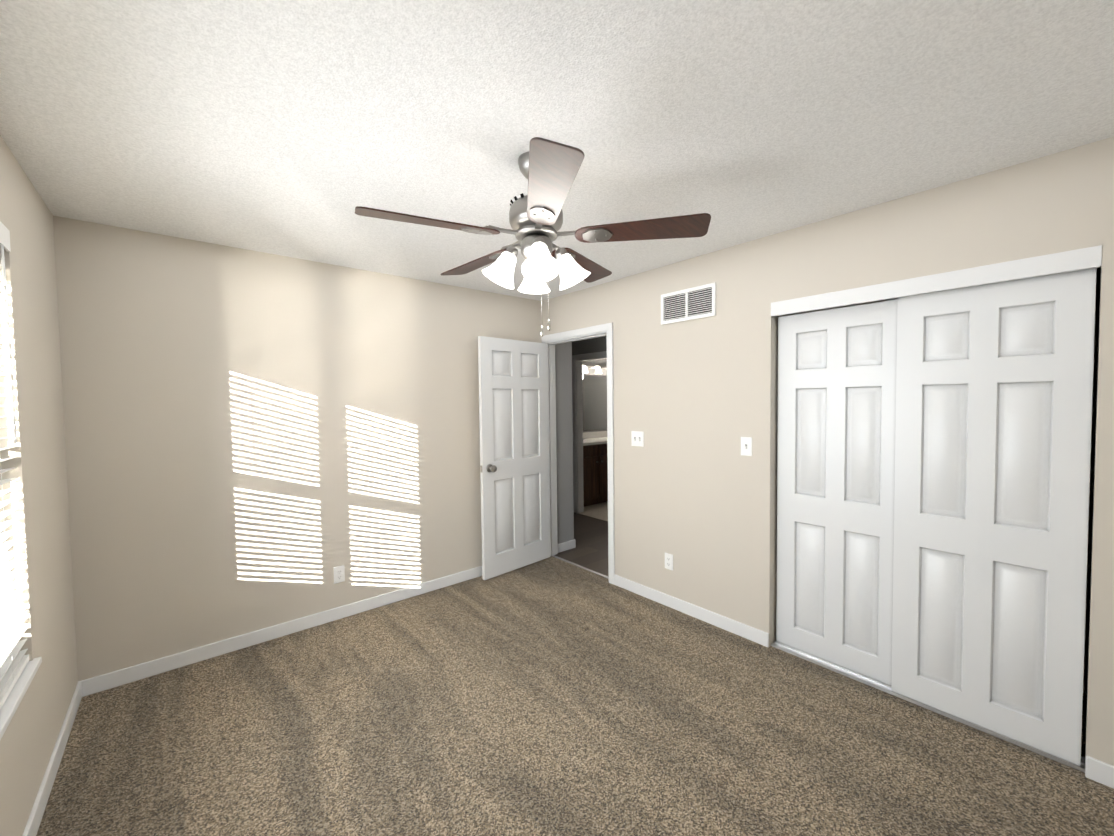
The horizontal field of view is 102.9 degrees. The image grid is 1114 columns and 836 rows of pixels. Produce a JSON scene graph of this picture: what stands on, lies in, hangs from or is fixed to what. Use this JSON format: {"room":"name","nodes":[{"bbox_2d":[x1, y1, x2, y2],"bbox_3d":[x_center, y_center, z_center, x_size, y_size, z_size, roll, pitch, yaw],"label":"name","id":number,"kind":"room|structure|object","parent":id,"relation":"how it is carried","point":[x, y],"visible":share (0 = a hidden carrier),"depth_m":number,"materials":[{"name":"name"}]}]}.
{"room":"empty bedroom","nodes":[
{"label":"empty bedroom","id":0,"kind":"room"},
{"bbox_2d":[0,135,77,835],"bbox_3d":[-1.332,0.257,0.808,0.120,2.440,3.900,-3,3,-40],"label":"wall","id":1,"kind":"structure","parent":0,"point":[29,738],"depth_m":1.75,"materials":[{"name":"beige paint"}]},
{"bbox_2d":[0,221,29,708],"bbox_3d":[-1.438,0.126,0.987,0.069,1.548,1.581,-3,3,-40],"label":"window blinds","id":2,"kind":"object","parent":1,"relation":"attached to","point":[14,659],"visible":1,"depth_m":1.51,"materials":[{"name":"white plastic"}]},
{"bbox_2d":[0,657,41,739],"bbox_3d":[-1.428,0.919,1.016,0.080,0.024,1.625,-3,3,-40],"label":"window sill","id":3,"kind":"structure","parent":1,"relation":"attached to","point":[9,707],"depth_m":1.44,"materials":[{"name":"white wood"}]},
{"bbox_2d":[22,679,85,835],"bbox_3d":[-1.267,1.431,0.894,0.017,0.085,3.668,-3,3,-40],"label":"baseboard","id":4,"kind":"structure","parent":1,"relation":"attached to","point":[33,823],"depth_m":1.78,"materials":[{"name":"white wood"}]},
{"bbox_2d":[53,216,541,680],"bbox_3d":[-1.339,0.166,3.286,3.090,2.440,0.120,-3,3,-40],"label":"wall","id":5,"kind":"structure","parent":0,"point":[255,440],"depth_m":2.73,"materials":[{"name":"beige paint"}]},
{"bbox_2d":[86,566,481,695],"bbox_3d":[-1.273,1.343,3.288,3.064,0.085,0.017,-3,3,-40],"label":"baseboard","id":6,"kind":"structure","parent":5,"relation":"attached to","point":[120,677],"depth_m":2.78,"materials":[{"name":"white wood"}]},
{"bbox_2d":[333,565,344,583],"bbox_3d":[-1.511,1.086,3.079,0.070,0.115,0.008,-3,3,-40],"label":"outlet","id":7,"kind":"object","parent":5,"relation":"attached to","point":[342,567],"depth_m":3.08,"materials":[{"name":"white plastic"}]},
{"bbox_2d":[0,0,1113,300],"bbox_3d":[-0.128,-1.066,1.802,3.330,0.100,3.900,-3,3,-40],"label":"ceiling","id":8,"kind":"structure","parent":0,"point":[298,128],"depth_m":1.45,"materials":[{"name":"white paint"}]},
{"bbox_2d":[355,137,710,336],"bbox_3d":[-0.113,-0.673,1.785,1.274,0.684,1.234,-3,3,-40],"label":"fan","id":9,"kind":"object","parent":8,"relation":"hanging from","point":[549,169],"visible":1,"depth_m":1.67,"materials":[{"name":"brown wood"}]},
{"bbox_2d":[555,343,564,512],"bbox_3d":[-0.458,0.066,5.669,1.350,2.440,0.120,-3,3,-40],"label":"wall","id":10,"kind":"structure","parent":0,"point":[559,348],"depth_m":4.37,"materials":[{"name":"grey paint"}]},
{"bbox_2d":[563,336,606,512],"bbox_3d":[1.407,0.082,4.618,0.100,2.440,4.140,-3,3,-40],"label":"wall","id":11,"kind":"structure","parent":0,"point":[564,352],"depth_m":4.46,"materials":[{"name":"grey paint"}]},
{"bbox_2d":[558,539,575,552],"bbox_3d":[0.912,1.281,4.227,1.240,0.085,3.900,-3,3,-40],"label":"baseboard","id":12,"kind":"structure","parent":11,"relation":"attached to","point":[567,545],"depth_m":4.44,"materials":[{"name":"white wood"}]},
{"bbox_2d":[572,351,606,512],"bbox_3d":[0.529,0.225,5.642,0.115,2.100,0.856,-3,3,-40],"label":"door frame","id":13,"kind":"structure","parent":11,"relation":"attached to","point":[577,411],"depth_m":5.90,"materials":[{"name":"white"}]},
{"bbox_2d":[582,359,606,432],"bbox_3d":[0.517,0.003,7.059,1.920,2.440,0.130,-3,3,-40],"label":"wall","id":14,"kind":"structure","parent":0,"point":[593,371],"depth_m":7.03,"materials":[{"name":"grey paint"}]},
{"bbox_2d":[582,363,606,373],"bbox_3d":[0.629,-0.775,6.949,0.900,0.160,0.165,-3,3,-40],"label":"bathroom light fixture","id":15,"kind":"object","parent":14,"relation":"attached to","point":[597,367],"visible":0.56,"depth_m":6.91,"materials":[{"name":"white glass"}]},
{"bbox_2d":[582,375,606,430],"bbox_3d":[0.503,-0.238,6.955,1.300,0.870,0.012,-3,3,-40],"label":"bathroom mirror","id":16,"kind":"object","parent":14,"relation":"attached to","point":[594,402],"visible":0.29,"depth_m":7.03,"materials":[{"name":"clear glass"}]},
{"bbox_2d":[555,501,1086,774],"bbox_3d":[1.719,1.330,4.579,3.160,0.060,5.275,-3,3,-40],"label":"floor","id":17,"kind":"structure","parent":0,"point":[590,551],"depth_m":4.36,"materials":[{"name":"wood"}]},
{"bbox_2d":[36,556,1113,835],"bbox_3d":[-0.121,1.453,1.875,3.265,0.060,3.900,-3,3,-40],"label":"floor carpet","id":18,"kind":"object","parent":17,"relation":"on","point":[550,696],"visible":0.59,"depth_m":1.94,"materials":[{"name":"brown carpet"}]},
{"bbox_2d":[583,431,607,506],"bbox_3d":[0.698,0.729,6.777,1.420,1.005,0.575,-3,3,-40],"label":"bathroom vanity","id":19,"kind":"object","parent":17,"relation":"on","point":[595,473],"visible":0.23,"depth_m":6.34,"materials":[{"name":"brown wood"}]},
{"bbox_2d":[583,431,606,445],"bbox_3d":[0.690,0.292,6.763,1.420,0.130,0.570,-3,3,-40],"label":"countertop","id":20,"kind":"structure","parent":19,"relation":"on","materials":[{"name":"white stone"}]},
{"bbox_2d":[542,137,1113,765],"bbox_3d":[1.108,0.149,2.891,0.120,2.440,3.900,-3,3,-40],"label":"wall","id":21,"kind":"structure","parent":0,"point":[694,487],"depth_m":2.69,"materials":[{"name":"beige paint"}]},
{"bbox_2d":[541,323,614,584],"bbox_3d":[0.203,0.287,3.959,0.152,2.116,0.935,-3,3,-40],"label":"door frame","id":22,"kind":"structure","parent":21,"relation":"attached to","point":[608,327],"depth_m":3.83,"materials":[{"name":"white wood"}]},
{"bbox_2d":[478,336,549,579],"bbox_3d":[-0.353,0.327,3.935,0.175,2.020,0.772,1,3,45],"label":"bedroom door","id":23,"kind":"structure","parent":22,"relation":"attached to","point":[514,448],"depth_m":3.88,"materials":[{"name":"white paint"}]},
{"bbox_2d":[631,431,643,446],"bbox_3d":[0.607,0.158,3.370,0.020,0.115,0.116,-3,3,-40],"label":"double light switch","id":24,"kind":"object","parent":21,"relation":"attached to","point":[637,438],"visible":1,"depth_m":3.37,"materials":[{"name":"white plastic"}]},
{"bbox_2d":[665,553,672,570],"bbox_3d":[0.805,1.033,3.195,0.006,0.115,0.070,-3,3,-40],"label":"outlet","id":25,"kind":"object","parent":21,"relation":"attached to","point":[670,567],"visible":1,"depth_m":3.19,"materials":[{"name":"white plastic"}]},
{"bbox_2d":[661,282,715,324],"bbox_3d":[0.881,-0.768,3.008,0.012,0.210,0.420,-3,3,-40],"label":"air vent","id":26,"kind":"object","parent":21,"relation":"in","point":[697,302],"visible":1,"depth_m":2.99,"materials":[{"name":"white metal"}]},
{"bbox_2d":[614,574,768,646],"bbox_3d":[0.864,1.322,3.135,0.013,0.085,1.248,-3,3,-40],"label":"baseboard","id":27,"kind":"structure","parent":21,"relation":"attached to","point":[753,634],"depth_m":3.02,"materials":[{"name":"white wood"}]},
{"bbox_2d":[741,437,751,455],"bbox_3d":[1.159,0.175,2.724,0.020,0.115,0.070,-3,3,-40],"label":"light switch","id":28,"kind":"object","parent":21,"relation":"attached to","point":[746,446],"visible":1,"depth_m":2.72,"materials":[{"name":"white plastic"}]},
{"bbox_2d":[776,299,897,685],"bbox_3d":[1.536,0.387,2.444,0.035,1.960,0.615,-3,3,-40],"label":"closet door","id":29,"kind":"structure","parent":21,"relation":"in","point":[836,449],"depth_m":2.42,"materials":[{"name":"white paint"}]},
{"bbox_2d":[771,641,1084,772],"bbox_3d":[1.708,0.363,2.207,0.094,2.049,1.222,-3,3,-40],"label":"track rail","id":30,"kind":"object","parent":21,"relation":"attached to","point":[840,670],"visible":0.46,"depth_m":2.25,"materials":[{"name":"silver metal"}]},
{"bbox_2d":[771,245,1101,316],"bbox_3d":[1.651,-0.621,2.132,0.020,0.078,1.222,-3,3,-40],"label":"trim","id":31,"kind":"structure","parent":21,"relation":"attached to","point":[1071,260],"depth_m":1.98,"materials":[{"name":"white wood"}]},
{"bbox_2d":[891,268,1095,765],"bbox_3d":[1.883,0.400,1.973,0.035,1.960,0.615,-3,3,-40],"label":"closet door","id":32,"kind":"structure","parent":21,"relation":"in","point":[994,385],"depth_m":1.92,"materials":[{"name":"white paint"}]},
{"bbox_2d":[1085,755,1113,788],"bbox_3d":[2.155,1.361,1.628,0.017,0.085,0.279,-3,3,-40],"label":"baseboard","id":33,"kind":"structure","parent":21,"relation":"attached to","point":[1098,770],"depth_m":1.70,"materials":[{"name":"white wood"}]},
{"bbox_2d":[780,267,1100,693],"bbox_3d":[2.002,0.154,2.453,0.670,2.440,1.822,-3,3,-40],"label":"wall","id":34,"kind":"structure","parent":0,"point":[1092,454],"depth_m":2.18,"materials":[{"name":"beige paint"}]}
]}

